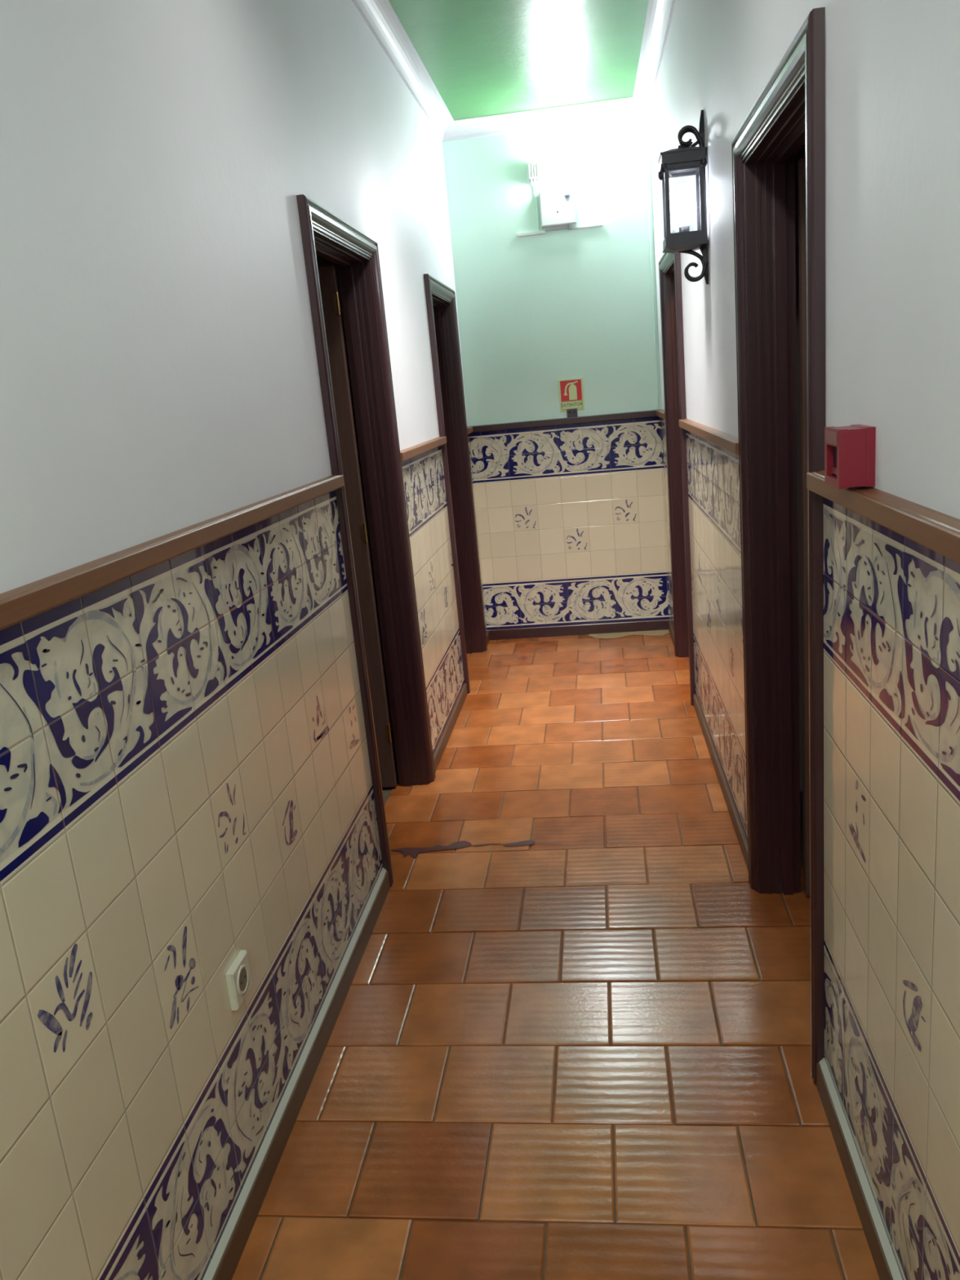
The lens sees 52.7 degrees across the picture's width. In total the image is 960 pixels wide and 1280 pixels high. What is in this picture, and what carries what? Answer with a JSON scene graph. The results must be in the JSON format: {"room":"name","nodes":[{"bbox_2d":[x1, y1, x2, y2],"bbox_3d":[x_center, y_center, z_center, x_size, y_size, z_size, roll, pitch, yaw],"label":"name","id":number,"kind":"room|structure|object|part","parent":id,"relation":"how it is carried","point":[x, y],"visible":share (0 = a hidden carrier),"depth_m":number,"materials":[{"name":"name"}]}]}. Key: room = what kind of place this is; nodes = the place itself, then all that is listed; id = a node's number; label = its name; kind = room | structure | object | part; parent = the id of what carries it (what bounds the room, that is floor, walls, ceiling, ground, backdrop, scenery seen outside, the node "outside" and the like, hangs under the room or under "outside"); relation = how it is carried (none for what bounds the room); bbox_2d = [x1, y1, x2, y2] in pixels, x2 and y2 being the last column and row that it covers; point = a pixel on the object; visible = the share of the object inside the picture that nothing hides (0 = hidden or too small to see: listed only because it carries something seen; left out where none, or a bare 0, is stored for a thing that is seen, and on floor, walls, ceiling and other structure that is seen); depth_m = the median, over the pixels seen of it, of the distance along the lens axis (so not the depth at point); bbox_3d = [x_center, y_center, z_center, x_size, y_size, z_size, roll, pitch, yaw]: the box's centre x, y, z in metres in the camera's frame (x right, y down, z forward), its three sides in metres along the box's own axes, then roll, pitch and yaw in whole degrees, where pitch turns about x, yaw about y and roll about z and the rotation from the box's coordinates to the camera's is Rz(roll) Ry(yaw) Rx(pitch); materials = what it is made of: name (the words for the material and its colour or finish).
{"room":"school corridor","nodes":[
{"label":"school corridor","id":0,"kind":"room"},
{"bbox_2d":[0,0,487,1279],"bbox_3d":[-0.609,-0.340,1.646,0.112,2.914,8.337,-3,14,8],"label":"wall","id":1,"kind":"structure","parent":0,"point":[186,787],"depth_m":1.69,"materials":[{"name":"grey paint"}]},
{"bbox_2d":[0,475,344,631],"bbox_3d":[-0.702,0.227,0.211,0.032,0.036,5.270,-3,14,8],"label":"trim","id":2,"kind":"structure","parent":1,"relation":"attached to","point":[20,604],"depth_m":1.51,"materials":[{"name":"brown wood"}]},
{"bbox_2d":[225,950,252,1010],"bbox_3d":[-0.460,0.651,1.856,0.015,0.077,0.081,-3,14,8],"label":"wall socket","id":3,"kind":"object","parent":1,"relation":"attached to","point":[238,978],"visible":1,"depth_m":1.84,"materials":[{"name":"beige plastic"}]},
{"bbox_2d":[202,867,390,1279],"bbox_3d":[-0.597,1.423,0.516,0.020,0.071,5.266,-3,14,8],"label":"baseboard","id":4,"kind":"structure","parent":1,"relation":"attached to","point":[224,1261],"depth_m":2.07,"materials":[{"name":"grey wood"}]},
{"bbox_2d":[351,0,453,141],"bbox_3d":[-0.644,-1.690,1.278,0.084,0.078,8.316,-3,14,8],"label":"trim","id":5,"kind":"structure","parent":1,"relation":"attached to","point":[380,17],"depth_m":4.07,"materials":[{"name":"white paint"}]},
{"bbox_2d":[400,436,446,462],"bbox_3d":[-0.238,-0.815,4.103,0.032,0.036,1.091,-3,14,8],"label":"trim","id":6,"kind":"structure","parent":1,"relation":"attached to","point":[408,453],"depth_m":3.99,"materials":[{"name":"brown wood"}]},
{"bbox_2d":[433,683,467,773],"bbox_3d":[-0.135,0.386,4.412,0.015,0.059,1.082,-3,14,8],"label":"baseboard","id":7,"kind":"structure","parent":1,"relation":"attached to","point":[446,735],"depth_m":4.35,"materials":[{"name":"brown wood"}]},
{"bbox_2d":[466,426,473,434],"bbox_3d":[-0.065,-1.203,5.552,0.032,0.036,0.221,-3,14,8],"label":"trim","id":8,"kind":"structure","parent":1,"relation":"attached to","point":[470,429],"depth_m":5.52,"materials":[{"name":"brown wood"}]},
{"bbox_2d":[485,631,489,644],"bbox_3d":[0.038,-0.002,5.863,0.015,0.059,0.217,-3,14,8],"label":"baseboard","id":9,"kind":"structure","parent":1,"relation":"attached to","point":[487,632],"depth_m":5.89,"materials":[{"name":"brown wood"}]},
{"bbox_2d":[315,254,398,804],"bbox_3d":[-1.259,-0.538,3.355,1.607,2.575,1.929,-3,14,8],"label":"wall","id":10,"kind":"structure","parent":0,"point":[322,262],"depth_m":4.18,"materials":[{"name":"brown wood"}]},
{"bbox_2d":[296,194,435,887],"bbox_3d":[-0.712,-0.288,3.276,0.796,2.025,0.884,-3,14,8],"label":"door","id":11,"kind":"structure","parent":10,"relation":"in","point":[324,234],"depth_m":3.49,"materials":[{"name":"brown wood"}]},
{"bbox_2d":[388,0,648,119],"bbox_3d":[-0.098,-1.790,1.185,1.414,0.064,8.530,-3,14,8],"label":"ceiling","id":12,"kind":"structure","parent":0,"point":[482,57],"depth_m":4.19,"materials":[{"name":"green paint"}]},
{"bbox_2d":[231,629,879,1279],"bbox_3d":[0.156,1.045,1.962,1.447,0.056,8.737,-3,14,8],"label":"floor","id":13,"kind":"structure","parent":0,"point":[570,1038],"depth_m":2.28,"materials":[{"name":"tile"}]},
{"bbox_2d":[442,115,669,629],"bbox_3d":[0.483,-1.453,5.590,1.350,2.914,0.118,-3,14,8],"label":"wall","id":14,"kind":"structure","parent":0,"point":[571,526],"depth_m":5.52,"materials":[{"name":"green paint"}]},
{"bbox_2d":[516,230,545,236],"bbox_3d":[0.283,-2.243,5.343,0.158,0.018,0.014,-3,14,8],"label":"conduit","id":15,"kind":"object","parent":14,"relation":"attached to","point":[541,232],"visible":1,"depth_m":5.34,"materials":[{"name":"white plastic"}]},
{"bbox_2d":[527,162,540,182],"bbox_3d":[0.292,-2.534,5.254,0.064,0.092,0.032,-3,14,8],"label":"junction box","id":16,"kind":"object","parent":14,"relation":"attached to","point":[533,169],"visible":1,"depth_m":5.24,"materials":[{"name":"white plastic"}]},
{"bbox_2d":[533,182,539,231],"bbox_3d":[0.310,-2.373,5.304,0.015,0.255,0.007,-9,15,-15],"label":"cable","id":17,"kind":"object","parent":16,"relation":"hanging from","point":[534,182],"visible":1,"depth_m":5.30,"materials":[{"name":"green paint"}]},
{"bbox_2d":[539,168,554,170],"bbox_3d":[0.362,-2.548,5.246,0.078,0.019,0.011,-3,14,8],"label":"cable","id":18,"kind":"object","parent":16,"relation":"attached to","point":[540,169],"visible":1,"depth_m":5.24,"materials":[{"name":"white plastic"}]},
{"bbox_2d":[442,96,648,142],"bbox_3d":[0.337,-2.776,5.156,1.114,0.078,0.088,-3,14,8],"label":"trim","id":19,"kind":"structure","parent":14,"relation":"attached to","point":[626,107],"depth_m":5.17,"materials":[{"name":"white paint"}]},
{"bbox_2d":[538,187,576,231],"bbox_3d":[0.426,-2.346,5.287,0.191,0.207,0.034,-3,14,8],"label":"control box","id":20,"kind":"object","parent":14,"relation":"attached to","point":[557,212],"visible":1,"depth_m":5.27,"materials":[{"name":"white plastic"}]},
{"bbox_2d":[470,409,657,432],"bbox_3d":[0.478,-1.259,5.573,1.109,0.036,0.032,-3,14,8],"label":"trim","id":21,"kind":"structure","parent":14,"relation":"attached to","point":[651,413],"depth_m":5.56,"materials":[{"name":"brown wood"}]},
{"bbox_2d":[553,159,577,198],"bbox_3d":[0.462,-2.487,5.215,0.133,0.198,0.090,-3,14,8],"label":"bulb","id":22,"kind":"object","parent":14,"relation":"attached to","point":[565,171],"visible":1,"depth_m":5.19,"materials":[{"name":"white glass"}]},
{"bbox_3d":[0.458,-2.517,5.198,0.120,0.120,0.071,-3,14,8],"label":"globe","id":23,"kind":"part","parent":22,"relation":"part of","materials":[{"name":"white glass"}]},
{"bbox_2d":[558,377,584,411],"bbox_3d":[0.523,-1.404,5.542,0.139,0.178,0.005,-3,14,8],"label":"sign","id":24,"kind":"object","parent":14,"relation":"attached to","point":[571,390],"visible":1,"depth_m":5.54,"materials":[{"name":"red plastic"}]},
{"bbox_3d":[0.520,-1.426,5.535,0.120,0.114,0.001,-3,14,8],"label":"red panel","id":25,"kind":"part","parent":24,"relation":"part of","materials":[{"name":"red plastic"}]},
{"bbox_2d":[566,408,577,417],"bbox_3d":[0.529,-1.297,5.559,0.060,0.059,0.026,-3,14,8],"label":"hook","id":26,"kind":"object","parent":14,"relation":"attached to","point":[571,412],"visible":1,"depth_m":5.56,"materials":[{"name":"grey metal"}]},
{"bbox_2d":[487,618,669,639],"bbox_3d":[0.591,-0.064,5.887,1.109,0.068,0.017,-3,14,8],"label":"baseboard","id":27,"kind":"structure","parent":14,"relation":"attached to","point":[659,624],"depth_m":5.88,"materials":[{"name":"brown wood"}]},
{"bbox_2d":[573,223,602,229],"bbox_3d":[0.588,-2.263,5.300,0.161,0.012,0.014,-3,14,8],"label":"conduit","id":28,"kind":"object","parent":14,"relation":"attached to","point":[597,224],"visible":1,"depth_m":5.29,"materials":[{"name":"white plastic"}]},
{"bbox_2d":[577,160,658,408],"bbox_3d":[0.770,-1.933,5.366,0.379,1.295,0.010,-3,14,8],"label":"cable","id":29,"kind":"object","parent":14,"relation":"attached to","point":[637,162],"visible":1,"depth_m":5.28,"materials":[{"name":"green paint"}]},
{"bbox_2d":[794,146,805,868],"bbox_3d":[1.536,-0.474,2.091,1.532,2.575,2.036,-3,14,8],"label":"wall","id":30,"kind":"structure","parent":0,"point":[802,153],"depth_m":3.17,"materials":[{"name":"brown wood"}]},
{"bbox_2d":[648,0,959,1279],"bbox_3d":[0.630,-0.412,1.479,0.112,2.914,8.338,-3,14,7],"label":"wall","id":31,"kind":"structure","parent":0,"point":[891,611],"depth_m":1.46,"materials":[{"name":"grey paint"}]},
{"bbox_2d":[633,0,675,115],"bbox_3d":[0.412,-1.751,1.135,0.084,0.078,8.317,-3,14,7],"label":"trim","id":32,"kind":"structure","parent":31,"relation":"attached to","point":[660,12],"depth_m":4.23,"materials":[{"name":"white paint"}]},
{"bbox_2d":[656,408,665,419],"bbox_3d":[0.988,-1.222,5.244,0.032,0.036,0.557,-3,14,7],"label":"trim","id":33,"kind":"structure","parent":31,"relation":"attached to","point":[660,413],"depth_m":5.20,"materials":[{"name":"brown wood"}]},
{"bbox_2d":[668,619,674,646],"bbox_3d":[1.109,-0.022,5.554,0.015,0.059,0.554,-3,14,7],"label":"baseboard","id":34,"kind":"structure","parent":31,"relation":"attached to","point":[670,628],"depth_m":5.60,"materials":[{"name":"brown wood"}]},
{"bbox_2d":[657,109,708,284],"bbox_3d":[0.651,-1.405,3.102,0.143,0.516,0.143,-3,14,8],"label":"wall lantern","id":35,"kind":"object","parent":31,"relation":"attached to","point":[685,160],"visible":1,"depth_m":3.07,"materials":[{"name":"black metal"}]},
{"bbox_3d":[0.652,-1.394,3.105,0.072,0.131,0.072,-3,14,8],"label":"bulb","id":36,"kind":"part","parent":35,"relation":"part of","materials":[{"name":"white glass"}]},
{"bbox_3d":[0.651,-1.397,3.104,0.120,0.199,0.120,-3,14,8],"label":"cage frame","id":37,"kind":"part","parent":35,"relation":"part of","materials":[{"name":"black metal"}]},
{"bbox_2d":[662,231,707,253],"bbox_3d":[0.662,-1.281,3.134,0.133,0.042,0.133,-3,14,8],"label":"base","id":38,"kind":"object","parent":35,"relation":"on","point":[681,242],"depth_m":3.08,"materials":[{"name":"black metal"}]},
{"bbox_3d":[0.690,-1.237,3.143,0.092,0.074,0.013,-3,14,8],"label":"tray arm","id":39,"kind":"part","parent":35,"relation":"part of","materials":[{"name":"black metal"}]},
{"bbox_3d":[0.678,-1.562,3.057,0.048,0.038,0.011,-3,14,8],"label":"roof arm","id":40,"kind":"part","parent":35,"relation":"part of","materials":[{"name":"black metal"}]},
{"bbox_3d":[0.713,-1.408,3.094,0.017,0.516,0.030,-3,14,8],"label":"plate","id":41,"kind":"part","parent":35,"relation":"part of","materials":[{"name":"black metal"}]},
{"bbox_2d":[679,418,738,455],"bbox_3d":[0.780,-0.717,3.355,0.032,0.036,1.638,-3,14,7],"label":"trim","id":42,"kind":"structure","parent":31,"relation":"attached to","point":[730,442],"depth_m":3.07,"materials":[{"name":"brown wood"}]},
{"bbox_2d":[693,693,748,871],"bbox_3d":[0.901,0.483,3.662,0.015,0.059,1.629,-3,14,7],"label":"baseboard","id":43,"kind":"structure","parent":31,"relation":"attached to","point":[743,842],"depth_m":3.47,"materials":[{"name":"brown wood"}]},
{"bbox_2d":[731,6,825,1085],"bbox_3d":[1.054,-0.167,2.166,0.797,2.025,0.873,-3,14,8],"label":"door","id":44,"kind":"structure","parent":31,"relation":"in","point":[788,116],"depth_m":2.42,"materials":[{"name":"brown wood"}]},
{"bbox_2d":[824,424,875,488],"bbox_3d":[0.559,-0.279,1.467,0.053,0.086,0.090,-3,14,8],"label":"fire alarm","id":45,"kind":"object","parent":31,"relation":"attached to","point":[850,451],"visible":1,"depth_m":1.43,"materials":[{"name":"red plastic"}]},
{"bbox_3d":[0.545,-0.272,1.470,0.003,0.048,0.062,-3,14,7],"label":"break panel","id":46,"kind":"part","parent":45,"relation":"part of","materials":[{"name":"black plastic"}]},
{"bbox_2d":[816,1057,902,1279],"bbox_3d":[0.488,1.471,-0.064,0.020,0.071,4.377,-3,14,7],"label":"baseboard","id":47,"kind":"structure","parent":31,"relation":"attached to","point":[886,1267],"depth_m":1.75,"materials":[{"name":"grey wood"}]},
{"bbox_2d":[806,470,959,563],"bbox_3d":[0.371,0.276,-0.367,0.032,0.036,4.382,-3,14,7],"label":"trim","id":48,"kind":"structure","parent":31,"relation":"attached to","point":[938,531],"depth_m":1.24,"materials":[{"name":"brown wood"}]},
{"bbox_3d":[-1.023,-1.068,5.335,1.607,2.575,2.089,-3,14,8],"label":"wall","id":49,"kind":"structure","parent":0,"visible":0},
{"bbox_2d":[423,273,487,693],"bbox_3d":[-0.488,-0.790,5.153,0.796,2.025,0.862,-3,14,8],"label":"door","id":50,"kind":"structure","parent":49,"relation":"in","point":[441,304],"depth_m":5.36,"materials":[{"name":"brown wood"}]},
{"bbox_3d":[1.819,-1.134,4.560,1.554,2.575,2.250,-3,14,8],"label":"wall","id":51,"kind":"structure","parent":0,"visible":0},
{"bbox_2d":[658,253,695,706],"bbox_3d":[1.318,-0.809,4.572,0.797,2.025,0.879,-3,14,8],"label":"door","id":52,"kind":"structure","parent":51,"relation":"in","point":[669,264],"depth_m":4.86,"materials":[{"name":"brown wood"}]}
]}

